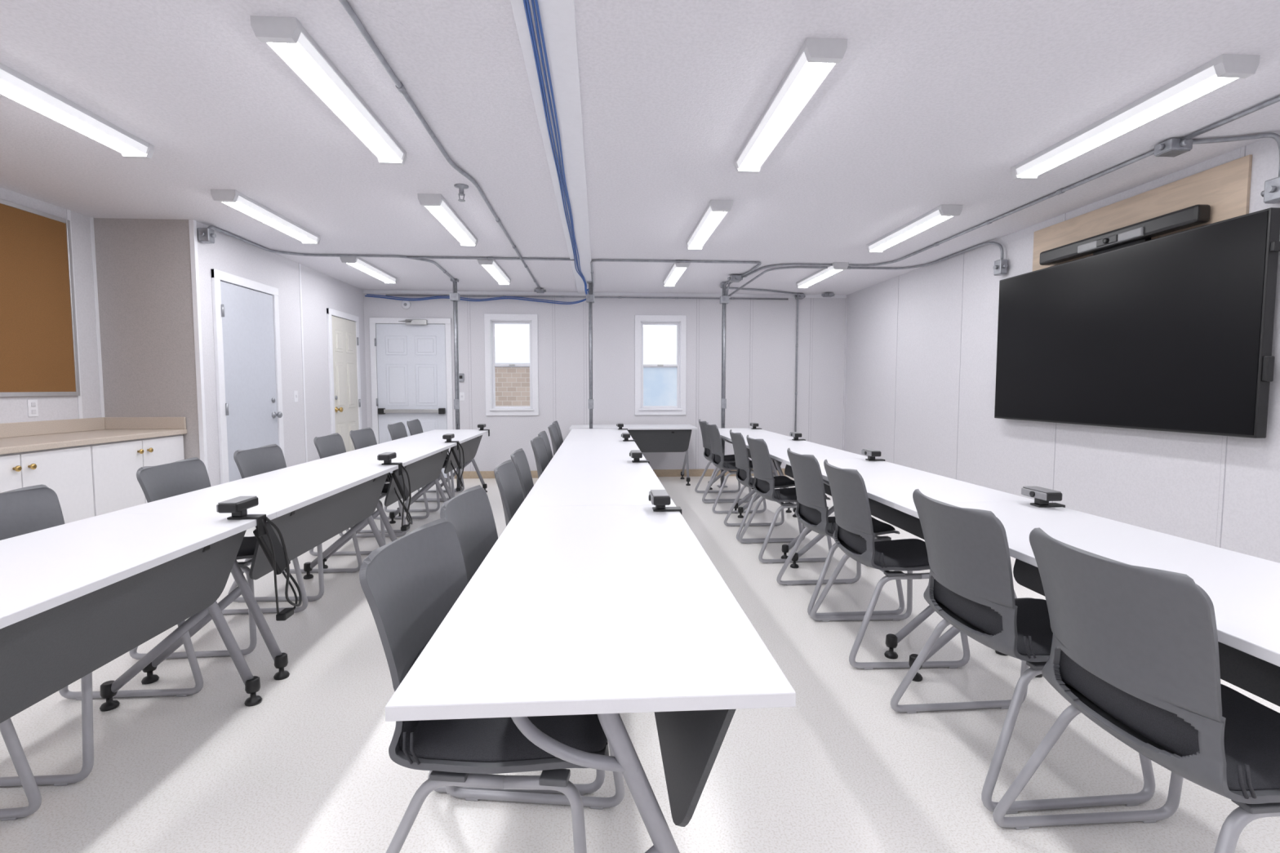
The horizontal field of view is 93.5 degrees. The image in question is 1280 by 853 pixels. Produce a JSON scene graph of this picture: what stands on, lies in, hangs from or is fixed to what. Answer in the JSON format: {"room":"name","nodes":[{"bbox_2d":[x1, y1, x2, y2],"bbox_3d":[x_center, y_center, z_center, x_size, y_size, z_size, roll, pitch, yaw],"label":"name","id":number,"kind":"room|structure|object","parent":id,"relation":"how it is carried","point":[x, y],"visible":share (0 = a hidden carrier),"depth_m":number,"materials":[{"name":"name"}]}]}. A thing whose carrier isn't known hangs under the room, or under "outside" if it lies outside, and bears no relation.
{"room":"training room","nodes":[
{"label":"training room","id":0,"kind":"room"},
{"bbox_2d":[0,186,101,423],"bbox_3d":[-3.983,-0.087,0.960,0.120,2.530,7.650,0,4,-4],"label":"wall","id":1,"kind":"structure","parent":0,"point":[12,409],"depth_m":4.47,"materials":[{"name":"paint"}]},
{"bbox_2d":[0,198,79,396],"bbox_3d":[-4.061,-0.781,3.169,0.022,1.270,2.490,0,4,-4],"label":"cork bulletin board","id":2,"kind":"object","parent":1,"relation":"attached to","point":[39,357],"visible":1,"depth_m":4.11,"materials":[{"name":"brown"}]},
{"bbox_2d":[66,208,83,418],"bbox_3d":[-4.152,-0.772,4.429,0.006,1.610,0.030,0,4,-4],"label":"trim","id":3,"kind":"structure","parent":1,"relation":"attached to","point":[68,211],"depth_m":4.44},
{"bbox_2d":[89,217,105,417],"bbox_3d":[-4.166,-0.785,4.628,0.006,1.610,0.030,0,4,-4],"label":"trim","id":4,"kind":"structure","parent":1,"relation":"attached to","point":[91,220],"depth_m":4.62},
{"bbox_2d":[93,217,199,459],"bbox_3d":[-3.810,-0.332,4.746,0.728,2.530,0.100,0,4,-4],"label":"wall","id":5,"kind":"structure","parent":0,"point":[144,265],"depth_m":4.67,"materials":[{"name":"beige paint"}]},
{"bbox_2d":[188,219,208,473],"bbox_3d":[-3.454,-0.331,4.732,0.036,2.530,0.036,0,4,-4],"label":"trim","id":6,"kind":"structure","parent":5,"relation":"attached to","point":[192,223],"depth_m":4.70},
{"bbox_2d":[196,221,367,486],"bbox_3d":[-3.602,-0.438,6.388,0.100,2.530,3.345,0,4,-4],"label":"wall","id":7,"kind":"structure","parent":0,"point":[320,291],"depth_m":6.13,"materials":[{"name":"paint"}]},
{"bbox_2d":[197,227,216,243],"bbox_3d":[-3.396,-1.496,4.719,0.113,0.104,0.113,3,5,41],"label":"junction box","id":8,"kind":"object","parent":7,"relation":"attached to","point":[206,235],"visible":1,"depth_m":4.68,"materials":[{"name":"metal"}]},
{"bbox_2d":[210,268,284,484],"bbox_3d":[-3.442,-0.206,5.402,0.087,2.195,0.970,0,4,-4],"label":"door","id":9,"kind":"structure","parent":7,"relation":"in","point":[246,312],"depth_m":5.29,"materials":[{"name":"white metal"}]},
{"bbox_2d":[298,263,307,462],"bbox_3d":[-3.548,-0.486,6.361,0.005,2.430,0.038,0,4,-4],"label":"trim","id":10,"kind":"structure","parent":7,"relation":"attached to","point":[300,269],"depth_m":6.34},
{"bbox_2d":[326,307,361,452],"bbox_3d":[-3.575,-0.313,7.395,0.087,2.150,0.860,0,4,-4],"label":"door","id":11,"kind":"structure","parent":7,"relation":"in","point":[343,328],"depth_m":7.34,"materials":[{"name":"white"}]},
{"bbox_2d":[363,293,845,478],"bbox_3d":[-0.754,-0.562,8.309,7.540,2.530,0.120,0,4,-4],"label":"wall","id":12,"kind":"structure","parent":0,"point":[774,321],"depth_m":8.30,"materials":[{"name":"paint"}]},
{"bbox_2d":[368,317,453,479],"bbox_3d":[-3.053,-0.360,8.005,1.060,2.165,0.207,0,4,-4],"label":"door","id":13,"kind":"structure","parent":12,"relation":"in","point":[411,357],"depth_m":8.06,"materials":[{"name":"white metal"}]},
{"bbox_2d":[466,294,473,471],"bbox_3d":[-2.296,-0.577,8.143,0.038,2.380,0.005,0,4,-4],"label":"trim","id":14,"kind":"structure","parent":12,"relation":"attached to","point":[468,302],"depth_m":8.13,"materials":[{"name":"plastic"}]},
{"bbox_2d":[364,288,588,304],"bbox_3d":[-2.050,-1.690,7.944,3.051,0.124,0.686,1,4,11],"label":"cable","id":15,"kind":"object","parent":12,"relation":"attached to","point":[370,295],"visible":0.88,"depth_m":8.02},
{"bbox_2d":[484,313,538,415],"bbox_3d":[-1.740,-0.836,8.203,0.710,1.370,0.165,0,4,-4],"label":"window","id":16,"kind":"structure","parent":12,"relation":"in","point":[490,319],"depth_m":8.17,"materials":[{"name":"white plastic"}]},
{"bbox_2d":[551,295,555,422],"bbox_3d":[-1.169,-0.582,8.218,0.038,2.380,0.005,0,4,-4],"label":"trim","id":17,"kind":"structure","parent":12,"relation":"attached to","point":[553,298],"depth_m":8.20,"materials":[{"name":"plastic"}]},
{"bbox_2d":[583,295,586,424],"bbox_3d":[-0.750,-0.583,8.245,0.038,2.380,0.005,0,4,-4],"label":"trim","id":18,"kind":"structure","parent":12,"relation":"attached to","point":[584,301],"depth_m":8.23,"materials":[{"name":"plastic"}]},
{"bbox_2d":[385,294,788,299],"bbox_3d":[-0.658,-1.750,8.149,5.420,0.026,0.025,0,4,-4],"label":"conduit","id":19,"kind":"object","parent":12,"relation":"attached to","point":[561,296],"visible":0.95,"depth_m":8.14,"materials":[{"name":"metal"}]},
{"bbox_2d":[363,289,846,297],"bbox_3d":[-0.385,-1.800,8.188,6.570,0.045,0.012,0,4,-4],"label":"trim","id":20,"kind":"structure","parent":12,"relation":"attached to","point":[377,291],"depth_m":8.17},
{"bbox_2d":[454,468,786,479],"bbox_3d":[0.174,0.650,8.383,5.410,0.100,0.012,0,4,-4],"label":"baseboard","id":21,"kind":"structure","parent":12,"relation":"attached to","point":[659,473],"depth_m":8.39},
{"bbox_2d":[635,315,686,415],"bbox_3d":[0.281,-0.845,8.337,0.710,1.370,0.165,0,4,-4],"label":"window","id":22,"kind":"structure","parent":12,"relation":"in","point":[680,321],"depth_m":8.30,"materials":[{"name":"white plastic"}]},
{"bbox_2d":[695,297,699,469],"bbox_3d":[0.797,-0.590,8.348,0.038,2.380,0.005,0,4,-4],"label":"trim","id":23,"kind":"structure","parent":12,"relation":"attached to","point":[697,300],"depth_m":8.35,"materials":[{"name":"plastic"}]},
{"bbox_2d":[748,299,753,460],"bbox_3d":[1.546,-0.593,8.398,0.038,2.380,0.005,0,4,-4],"label":"trim","id":24,"kind":"structure","parent":12,"relation":"attached to","point":[751,300],"depth_m":8.38,"materials":[{"name":"plastic"}]},
{"bbox_2d":[720,284,799,431],"bbox_3d":[1.577,-0.791,8.003,1.493,2.025,0.219,-3,5,-35],"label":"conduit","id":25,"kind":"object","parent":12,"relation":"attached to","point":[721,286],"visible":0.84,"depth_m":8.36,"materials":[{"name":"metal"}]},
{"bbox_2d":[808,297,813,441],"bbox_3d":[2.394,-0.597,8.454,0.038,2.380,0.005,0,4,-4],"label":"trim","id":26,"kind":"structure","parent":12,"relation":"attached to","point":[811,299],"depth_m":8.44,"materials":[{"name":"plastic"}]},
{"bbox_2d":[842,294,847,450],"bbox_3d":[2.883,-0.574,8.480,0.020,2.530,0.020,0,4,-4],"label":"trim","id":27,"kind":"structure","parent":12,"relation":"attached to","point":[846,321],"depth_m":8.46,"materials":[{"name":"plastic"}]},
{"bbox_2d":[0,0,1279,294],"bbox_3d":[-0.388,-1.520,2.738,7.540,0.100,11.140,0,4,-4],"label":"ceiling","id":28,"kind":"structure","parent":0,"point":[927,104],"depth_m":2.88,"materials":[{"name":"paint"}]},
{"bbox_2d":[0,62,154,159],"bbox_3d":[-2.635,-1.427,2.615,0.154,0.070,1.208,0,4,-4],"label":"ceiling light","id":29,"kind":"object","parent":28,"relation":"attached to","point":[15,86],"depth_m":2.75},
{"bbox_2d":[210,189,320,244],"bbox_3d":[-2.763,-1.551,4.536,0.154,0.070,1.208,0,4,-4],"label":"ceiling light","id":30,"kind":"object","parent":28,"relation":"attached to","point":[233,198],"depth_m":4.34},
{"bbox_2d":[249,15,406,164],"bbox_3d":[-1.318,-1.432,2.702,0.154,0.070,1.208,0,4,-4],"label":"ceiling light","id":31,"kind":"object","parent":28,"relation":"attached to","point":[286,36],"depth_m":2.44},
{"bbox_2d":[339,257,397,284],"bbox_3d":[-2.893,-1.677,6.488,0.154,0.070,1.208,0,4,-4],"label":"ceiling light","id":32,"kind":"object","parent":28,"relation":"attached to","point":[358,263],"depth_m":6.34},
{"bbox_2d":[207,225,573,293],"bbox_3d":[-2.400,-1.600,6.145,3.046,0.180,1.756,-2,4,-25],"label":"conduit","id":33,"kind":"object","parent":28,"relation":"attached to","point":[418,258],"visible":0.95,"depth_m":5.89,"materials":[{"name":"metal"}]},
{"bbox_2d":[338,0,540,288],"bbox_3d":[-0.991,-1.450,2.678,0.100,0.031,10.850,0,4,-4],"label":"conduit","id":34,"kind":"object","parent":28,"relation":"attached to","point":[345,4],"visible":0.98,"depth_m":2.71,"materials":[{"name":"metal"}]},
{"bbox_2d":[417,193,477,246],"bbox_3d":[-1.446,-1.557,4.624,0.154,0.070,1.208,0,4,-4],"label":"ceiling light","id":35,"kind":"object","parent":28,"relation":"attached to","point":[436,204],"depth_m":4.40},
{"bbox_2d":[477,259,511,284],"bbox_3d":[-1.576,-1.683,6.575,0.154,0.070,1.208,0,4,-4],"label":"ceiling light","id":36,"kind":"object","parent":28,"relation":"attached to","point":[491,266],"depth_m":6.42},
{"bbox_2d":[510,0,591,293],"bbox_3d":[-0.373,-1.461,2.733,0.210,0.016,10.880,0,4,-4],"label":"ceiling beam","id":37,"kind":"structure","parent":28,"relation":"attached to","point":[557,17],"depth_m":2.71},
{"bbox_2d":[523,0,587,294],"bbox_3d":[-0.384,-1.339,2.336,0.112,0.174,9.875,0,4,-3],"label":"cable bundle","id":38,"kind":"object","parent":37,"relation":"attached to","point":[526,2],"visible":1,"depth_m":2.71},
{"bbox_2d":[590,258,761,295],"bbox_3d":[0.337,-1.612,6.728,1.766,0.230,1.291,0,4,-4],"label":"conduit","id":39,"kind":"object","parent":28,"relation":"attached to","point":[597,260],"visible":0.94,"depth_m":6.10,"materials":[{"name":"metal"}]},
{"bbox_2d":[662,259,690,286],"bbox_3d":[0.395,-1.691,6.706,0.154,0.070,1.208,0,4,-4],"label":"ceiling light","id":40,"kind":"object","parent":28,"relation":"attached to","point":[677,269],"depth_m":6.56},
{"bbox_2d":[685,200,733,250],"bbox_3d":[0.525,-1.565,4.754,0.154,0.070,1.208,0,4,-4],"label":"ceiling light","id":41,"kind":"object","parent":28,"relation":"attached to","point":[716,210],"depth_m":4.53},
{"bbox_2d":[733,37,847,173],"bbox_3d":[0.653,-1.441,2.833,0.154,0.070,1.208,0,4,-4],"label":"ceiling light","id":42,"kind":"object","parent":28,"relation":"attached to","point":[817,56],"depth_m":2.57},
{"bbox_2d":[795,262,848,288],"bbox_3d":[2.037,-1.698,6.815,0.154,0.070,1.208,0,4,-4],"label":"ceiling light","id":43,"kind":"object","parent":28,"relation":"attached to","point":[822,273],"depth_m":6.65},
{"bbox_2d":[866,204,962,253],"bbox_3d":[2.166,-1.572,4.863,0.154,0.070,1.208,0,4,-4],"label":"ceiling light","id":44,"kind":"object","parent":28,"relation":"attached to","point":[940,213],"depth_m":4.67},
{"bbox_2d":[726,149,1154,296],"bbox_3d":[2.500,-1.537,5.576,1.472,0.231,4.561,-2,4,-25],"label":"conduit","id":45,"kind":"object","parent":28,"relation":"attached to","point":[1060,191],"visible":0.98,"depth_m":5.49,"materials":[{"name":"metal"}]},
{"bbox_2d":[1010,53,1259,180],"bbox_3d":[2.294,-1.448,2.941,0.154,0.070,1.208,0,4,-4],"label":"ceiling light","id":46,"kind":"object","parent":28,"relation":"attached to","point":[1224,68],"depth_m":2.71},
{"bbox_2d":[1154,137,1192,156],"bbox_3d":[2.791,-1.460,3.155,0.151,0.060,0.148,3,5,35],"label":"junction box","id":47,"kind":"object","parent":28,"relation":"attached to","point":[1173,147],"visible":1,"depth_m":3.12,"materials":[{"name":"metal"}]},
{"bbox_2d":[1180,95,1279,177],"bbox_3d":[3.187,-1.180,0.357,0.446,0.270,5.641,0,4,-4],"label":"conduit","id":48,"kind":"object","parent":28,"relation":"attached to","point":[1276,136],"visible":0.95,"depth_m":3.02,"materials":[{"name":"metal"}]},
{"bbox_2d":[0,475,1279,852],"bbox_3d":[-0.388,1.105,2.908,7.540,0.100,11.140,0,4,-4],"label":"floor","id":49,"kind":"structure","parent":0,"point":[308,767],"depth_m":2.04,"materials":[{"name":"plastic"}]},
{"bbox_2d":[0,717,41,821],"bbox_3d":[-1.963,0.712,1.421,0.562,0.876,0.570,0,4,-6],"label":"office chair","id":50,"kind":"object","parent":49,"relation":"on","point":[7,731],"visible":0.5,"depth_m":1.71,"materials":[{"name":"metal"}]},
{"bbox_2d":[0,417,186,524],"bbox_3d":[-3.695,0.585,2.341,0.630,1.010,4.816,0,4,-4],"label":"base cabinet","id":51,"kind":"object","parent":49,"relation":"on","point":[91,465],"visible":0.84,"depth_m":3.96,"materials":[{"name":"white wood"}]},
{"bbox_2d":[0,484,203,786],"bbox_3d":[-2.005,0.667,2.119,0.562,0.876,0.570,0,4,-4],"label":"office chair","id":52,"kind":"object","parent":49,"relation":"on","point":[28,509],"visible":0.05,"depth_m":2.20,"materials":[{"name":"metal"}]},
{"bbox_2d":[0,511,276,723],"bbox_3d":[-1.744,0.766,1.641,0.660,0.740,1.598,0,4,-4],"label":"table","id":53,"kind":"object","parent":49,"relation":"on","point":[77,597],"visible":1,"depth_m":1.82,"materials":[{"name":"white laminate"}]},
{"bbox_2d":[216,496,266,537],"bbox_3d":[-1.517,0.350,2.312,0.133,0.144,0.150,0,4,-4],"label":"power outlet","id":54,"kind":"object","parent":53,"relation":"on","point":[238,506],"visible":1,"depth_m":2.29,"materials":[{"name":"black plastic"}]},
{"bbox_2d":[128,457,307,659],"bbox_3d":[-2.072,0.609,3.014,0.562,0.876,0.570,0,4,-6],"label":"office chair","id":55,"kind":"object","parent":49,"relation":"on","point":[157,482],"visible":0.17,"depth_m":2.95,"materials":[{"name":"plastic"}]},
{"bbox_2d":[105,462,404,684],"bbox_3d":[-1.850,0.663,3.234,0.660,0.740,1.598,0,4,-4],"label":"table","id":56,"kind":"object","parent":49,"relation":"on","point":[313,504],"visible":0.67,"depth_m":2.94,"materials":[{"name":"white laminate"}]},
{"bbox_2d":[253,516,302,621],"bbox_3d":[-1.544,0.589,2.520,0.169,0.498,0.422,-1,4,-19],"label":"cable bundle","id":57,"kind":"object","parent":56,"relation":"attached to","point":[276,553],"visible":0.91,"depth_m":2.47,"materials":[{"name":"black plastic"}]},
{"bbox_2d":[377,452,402,475],"bbox_3d":[-1.625,0.245,3.925,0.133,0.144,0.150,0,4,-4],"label":"webcam","id":58,"kind":"object","parent":56,"relation":"on","point":[387,457],"visible":1,"depth_m":3.90,"materials":[{"name":"black plastic"}]},
{"bbox_2d":[227,444,362,602],"bbox_3d":[-2.116,0.562,3.743,0.562,0.876,0.570,0,4,-2],"label":"office chair","id":59,"kind":"object","parent":49,"relation":"on","point":[255,461],"visible":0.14,"depth_m":3.69,"materials":[{"name":"plastic"}]},
{"bbox_2d":[309,432,406,555],"bbox_3d":[-2.181,0.499,4.707,0.562,0.876,0.570,0,4,-5],"label":"office chair","id":60,"kind":"object","parent":49,"relation":"on","point":[333,444],"visible":0.18,"depth_m":4.69,"materials":[{"name":"plastic"}]},
{"bbox_2d":[302,441,459,568],"bbox_3d":[-1.956,0.560,4.827,0.660,0.740,1.598,0,4,-4],"label":"table","id":61,"kind":"object","parent":49,"relation":"on","point":[424,461],"visible":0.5,"depth_m":4.70,"materials":[{"name":"white laminate"}]},
{"bbox_2d":[386,464,413,531],"bbox_3d":[-1.650,0.486,4.113,0.169,0.498,0.422,-1,4,-19],"label":"cable bundle","id":62,"kind":"object","parent":61,"relation":"attached to","point":[399,481],"visible":0.89,"depth_m":4.05,"materials":[{"name":"black plastic"}]},
{"bbox_2d":[346,426,429,533],"bbox_3d":[-2.239,0.456,5.384,0.562,0.876,0.570,0,4,-3],"label":"office chair","id":63,"kind":"object","parent":49,"relation":"on","point":[363,437],"visible":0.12,"depth_m":5.42,"materials":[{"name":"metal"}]},
{"bbox_2d":[383,422,453,512],"bbox_3d":[-2.282,0.400,6.251,0.562,0.876,0.570,0,4,-4],"label":"office chair","id":64,"kind":"object","parent":49,"relation":"on","point":[397,430],"visible":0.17,"depth_m":6.24,"materials":[{"name":"plastic"}]},
{"bbox_2d":[406,418,464,499],"bbox_3d":[-2.325,0.361,6.848,0.562,0.876,0.570,0,4,-5],"label":"office chair","id":65,"kind":"object","parent":49,"relation":"on","point":[415,427],"visible":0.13,"depth_m":6.87,"materials":[{"name":"plastic"}]},
{"bbox_2d":[389,429,490,516],"bbox_3d":[-2.062,0.457,6.420,0.660,0.740,1.598,0,4,-4],"label":"table","id":66,"kind":"object","parent":49,"relation":"on","point":[469,440],"visible":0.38,"depth_m":6.32,"materials":[{"name":"white laminate"}]},
{"bbox_2d":[446,442,464,491],"bbox_3d":[-1.756,0.383,5.706,0.169,0.498,0.422,-1,4,-19],"label":"cable bundle","id":67,"kind":"object","parent":66,"relation":"attached to","point":[457,458],"visible":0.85,"depth_m":5.64,"materials":[{"name":"black plastic"}]},
{"bbox_2d":[449,278,461,489],"bbox_3d":[-2.207,-0.495,7.260,0.110,2.530,0.125,0,4,-4],"label":"pole","id":68,"kind":"object","parent":49,"relation":"on","point":[455,297],"visible":0.81,"depth_m":7.22,"materials":[{"name":"metal"}]},
{"bbox_2d":[359,517,624,852],"bbox_3d":[-0.333,0.707,1.503,0.562,0.876,0.570,0,4,5],"label":"office chair","id":69,"kind":"object","parent":49,"relation":"on","point":[410,584],"visible":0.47,"depth_m":1.36,"materials":[{"name":"plastic"}]},
{"bbox_2d":[493,459,524,526],"bbox_3d":[-0.406,0.616,2.905,0.562,0.876,0.570,0,4,-4],"label":"office chair","id":70,"kind":"object","parent":49,"relation":"on","point":[506,476],"visible":0.2,"depth_m":2.96,"materials":[{"name":"plastic"}]},
{"bbox_2d":[427,484,604,795],"bbox_3d":[-0.367,0.669,2.089,0.562,0.876,0.570,0,4,1],"label":"office chair","id":71,"kind":"object","parent":49,"relation":"on","point":[470,513],"visible":0.13,"depth_m":2.12,"materials":[{"name":"plastic"}]},
{"bbox_2d":[511,448,533,499],"bbox_3d":[-0.455,0.579,3.481,0.562,0.876,0.570,0,4,-6],"label":"office chair","id":72,"kind":"object","parent":49,"relation":"on","point":[518,457],"visible":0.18,"depth_m":3.56,"materials":[{"name":"plastic"}]},
{"bbox_2d":[530,435,548,479],"bbox_3d":[-0.509,0.519,4.399,0.562,0.876,0.570,0,4,-3],"label":"office chair","id":73,"kind":"object","parent":49,"relation":"on","point":[539,449],"visible":0.22,"depth_m":4.47,"materials":[{"name":"plastic"}]},
{"bbox_2d":[547,424,560,456],"bbox_3d":[-0.610,0.425,5.862,0.562,0.876,0.570,0,4,-4],"label":"office chair","id":74,"kind":"object","parent":49,"relation":"on","point":[555,441],"visible":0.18,"depth_m":5.91,"materials":[{"name":"plastic"}]},
{"bbox_2d":[586,280,594,428],"bbox_3d":[-0.601,-0.501,7.367,0.110,2.530,0.125,0,4,-4],"label":"pole","id":75,"kind":"object","parent":49,"relation":"on","point":[589,297],"visible":0.67,"depth_m":7.32,"materials":[{"name":"metal"}]},
{"bbox_2d":[385,504,795,852],"bbox_3d":[-0.125,0.756,1.788,0.660,0.740,1.598,0,4,-4],"label":"table","id":76,"kind":"object","parent":49,"relation":"on","point":[606,611],"visible":1,"depth_m":1.19,"materials":[{"name":"white laminate"}]},
{"bbox_2d":[648,489,681,514],"bbox_3d":[0.102,0.340,2.459,0.133,0.144,0.150,0,4,-4],"label":"webcam","id":77,"kind":"object","parent":76,"relation":"on","point":[659,498],"visible":0.94,"depth_m":2.43,"materials":[{"name":"black plastic"}]},
{"bbox_2d":[520,459,675,506],"bbox_3d":[-0.231,0.653,3.381,0.660,0.740,1.598,0,4,-4],"label":"table","id":78,"kind":"object","parent":49,"relation":"on","point":[562,482],"visible":0.34,"depth_m":3.12,"materials":[{"name":"white laminate"}]},
{"bbox_2d":[551,440,645,460],"bbox_3d":[-0.337,0.550,4.974,0.660,0.740,1.598,0,4,-4],"label":"table","id":79,"kind":"object","parent":49,"relation":"on","point":[570,450],"visible":0.28,"depth_m":4.82,"materials":[{"name":"white laminate"}]},
{"bbox_2d":[564,428,633,439],"bbox_3d":[-0.443,0.447,6.567,0.660,0.740,1.598,0,4,-4],"label":"table","id":80,"kind":"object","parent":49,"relation":"on","point":[575,433],"visible":0.21,"depth_m":6.41,"materials":[{"name":"white laminate"}]},
{"bbox_2d":[568,424,697,485],"bbox_3d":[-0.098,0.364,7.851,1.598,0.740,0.660,0,4,-4],"label":"table","id":81,"kind":"object","parent":49,"relation":"on","point":[648,437],"visible":0.56,"depth_m":7.66,"materials":[{"name":"white laminate"}]},
{"bbox_2d":[694,418,750,500],"bbox_3d":[0.944,0.363,6.815,0.562,0.876,0.570,0,4,-4],"label":"office chair","id":82,"kind":"object","parent":49,"relation":"on","point":[708,454],"visible":0.59,"depth_m":6.70,"materials":[{"name":"plastic"}]},
{"bbox_2d":[717,281,728,487],"bbox_3d":[1.036,-0.508,7.475,0.110,2.530,0.125,0,4,-4],"label":"pole","id":83,"kind":"object","parent":49,"relation":"on","point":[724,300],"visible":0.91,"depth_m":7.44,"materials":[{"name":"metal"}]},
{"bbox_2d":[702,422,766,513],"bbox_3d":[0.969,0.403,6.196,0.562,0.876,0.570,0,4,-5],"label":"office chair","id":84,"kind":"object","parent":49,"relation":"on","point":[717,460],"visible":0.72,"depth_m":6.01,"materials":[{"name":"plastic"}]},
{"bbox_2d":[707,427,793,513],"bbox_3d":[1.169,0.442,6.654,0.660,0.740,1.598,0,4,-4],"label":"table","id":85,"kind":"object","parent":49,"relation":"on","point":[725,435],"visible":0.33,"depth_m":6.30,"materials":[{"name":"white laminate"}]},
{"bbox_2d":[724,429,802,541],"bbox_3d":[1.042,0.474,5.102,0.562,0.876,0.570,0,4,-3],"label":"office chair","id":86,"kind":"object","parent":49,"relation":"on","point":[743,473],"visible":0.8,"depth_m":4.95,"materials":[{"name":"plastic"}]},
{"bbox_2d":[738,435,831,563],"bbox_3d":[1.092,0.511,4.524,0.562,0.876,0.570,0,4,-6],"label":"office chair","id":87,"kind":"object","parent":49,"relation":"on","point":[763,485],"visible":0.8,"depth_m":4.35,"materials":[{"name":"plastic"}]},
{"bbox_2d":[737,439,867,559],"bbox_3d":[1.275,0.544,5.061,0.660,0.740,1.598,0,4,-4],"label":"table","id":88,"kind":"object","parent":49,"relation":"on","point":[777,448],"visible":0.37,"depth_m":4.82,"materials":[{"name":"white laminate"}]},
{"bbox_2d":[776,448,904,616],"bbox_3d":[1.159,0.577,3.509,0.562,0.876,0.570,0,4,-5],"label":"office chair","id":89,"kind":"object","parent":49,"relation":"on","point":[811,510],"visible":0.81,"depth_m":3.35,"materials":[{"name":"plastic"}]},
{"bbox_2d":[810,459,969,670],"bbox_3d":[1.194,0.616,2.912,0.562,0.876,0.570,0,4,-2],"label":"office chair","id":90,"kind":"object","parent":49,"relation":"on","point":[853,534],"visible":0.87,"depth_m":2.76,"materials":[{"name":"plastic"}]},
{"bbox_2d":[782,458,1034,659],"bbox_3d":[1.381,0.647,3.468,0.660,0.740,1.598,0,4,-4],"label":"table","id":91,"kind":"object","parent":49,"relation":"on","point":[886,483],"visible":0.29,"depth_m":3.14,"materials":[{"name":"white laminate"}]},
{"bbox_2d":[889,488,1155,813],"bbox_3d":[1.257,0.673,2.025,0.562,0.876,0.570,0,4,-5],"label":"office chair","id":92,"kind":"object","parent":49,"relation":"on","point":[971,588],"visible":0.77,"depth_m":1.88,"materials":[{"name":"plastic"}]},
{"bbox_2d":[893,501,1279,706],"bbox_3d":[1.488,0.751,1.875,0.660,0.740,1.598,0,4,-4],"label":"table","id":93,"kind":"object","parent":49,"relation":"on","point":[1243,590],"visible":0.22,"depth_m":1.75,"materials":[{"name":"white laminate"}]},
{"bbox_2d":[1021,486,1065,507],"bbox_3d":[1.714,0.335,2.546,0.133,0.144,0.150,0,4,-4],"label":"webcam","id":94,"kind":"object","parent":93,"relation":"on","point":[1042,495],"visible":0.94,"depth_m":2.52,"materials":[{"name":"black plastic"}]},
{"bbox_2d":[992,528,1279,852],"bbox_3d":[1.291,0.712,1.417,0.562,0.876,0.570,0,4,-4],"label":"office chair","id":95,"kind":"object","parent":49,"relation":"on","point":[1139,658],"visible":1,"depth_m":1.31,"materials":[{"name":"plastic"}]},
{"bbox_2d":[643,367,676,405],"bbox_3d":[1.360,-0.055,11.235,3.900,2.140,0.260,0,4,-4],"label":"window pane","id":96,"kind":"object","parent":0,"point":[660,384],"visible":0.02,"depth_m":11.02,"materials":[{"name":"blue"}]},
{"bbox_2d":[844,133,1279,563],"bbox_3d":[3.313,-0.224,3.068,0.120,2.530,10.900,0,4,-4],"label":"wall","id":97,"kind":"structure","parent":0,"point":[1163,482],"depth_m":5.10,"materials":[{"name":"paint"}]},
{"bbox_2d":[893,275,898,463],"bbox_3d":[2.986,-0.531,7.044,0.004,2.430,0.027,0,4,-4],"label":"trim","id":98,"kind":"structure","parent":97,"relation":"attached to","point":[898,276],"depth_m":7.03,"materials":[{"name":"plastic"}]},
{"bbox_2d":[955,253,964,479],"bbox_3d":[3.069,-0.450,5.799,0.004,2.430,0.027,0,4,-4],"label":"trim","id":99,"kind":"structure","parent":97,"relation":"attached to","point":[962,263],"depth_m":5.78,"materials":[{"name":"plastic"}]},
{"bbox_2d":[1049,213,1066,502],"bbox_3d":[3.152,-0.370,4.555,0.004,2.430,0.027,0,4,-4],"label":"trim","id":100,"kind":"structure","parent":97,"relation":"attached to","point":[1064,214],"depth_m":4.59,"materials":[{"name":"plastic"}]},
{"bbox_2d":[994,207,1279,438],"bbox_3d":[3.126,-0.584,4.064,0.082,1.160,2.085,0,4,-4],"label":"television","id":101,"kind":"object","parent":97,"relation":"attached to","point":[1174,332],"visible":1,"depth_m":3.65,"materials":[{"name":"black plastic"}]},
{"bbox_2d":[1032,154,1252,271],"bbox_3d":[3.179,-0.831,4.019,0.018,1.320,1.590,0,4,-4],"label":"panel","id":102,"kind":"object","parent":97,"relation":"attached to","point":[1226,187],"visible":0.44,"depth_m":3.65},
{"bbox_2d":[1039,204,1210,265],"bbox_3d":[3.104,-1.222,3.974,0.134,0.125,1.220,0,4,-4],"label":"soundbar","id":103,"kind":"object","parent":102,"relation":"attached to","point":[1143,231],"visible":0.9,"depth_m":3.79,"materials":[{"name":"black plastic"}]},
{"bbox_2d":[1215,146,1245,547],"bbox_3d":[3.235,-0.289,3.310,0.004,2.430,0.027,0,4,-4],"label":"trim","id":104,"kind":"structure","parent":97,"relation":"attached to","point":[1242,151],"depth_m":3.35,"materials":[{"name":"plastic"}]},
{"bbox_2d":[1260,176,1279,203],"bbox_3d":[3.212,-1.191,3.029,0.107,0.114,0.131,2,4,32],"label":"junction box","id":105,"kind":"object","parent":97,"relation":"attached to","point":[1271,193],"visible":1,"depth_m":3.03,"materials":[{"name":"metal"}]},
{"label":"outside","id":106,"kind":"structure","parent":0,"visible":0},
{"bbox_3d":[0.186,0.993,12.379,14.000,0.100,7.500,0,4,-4],"label":"ground","id":107,"kind":"structure","parent":106,"visible":0},
{"bbox_2d":[494,363,529,406],"bbox_3d":[-3.208,-0.059,10.981,3.550,2.180,0.400,0,4,-4],"label":"brick wall","id":108,"kind":"structure","parent":107,"relation":"on","point":[512,384],"depth_m":10.85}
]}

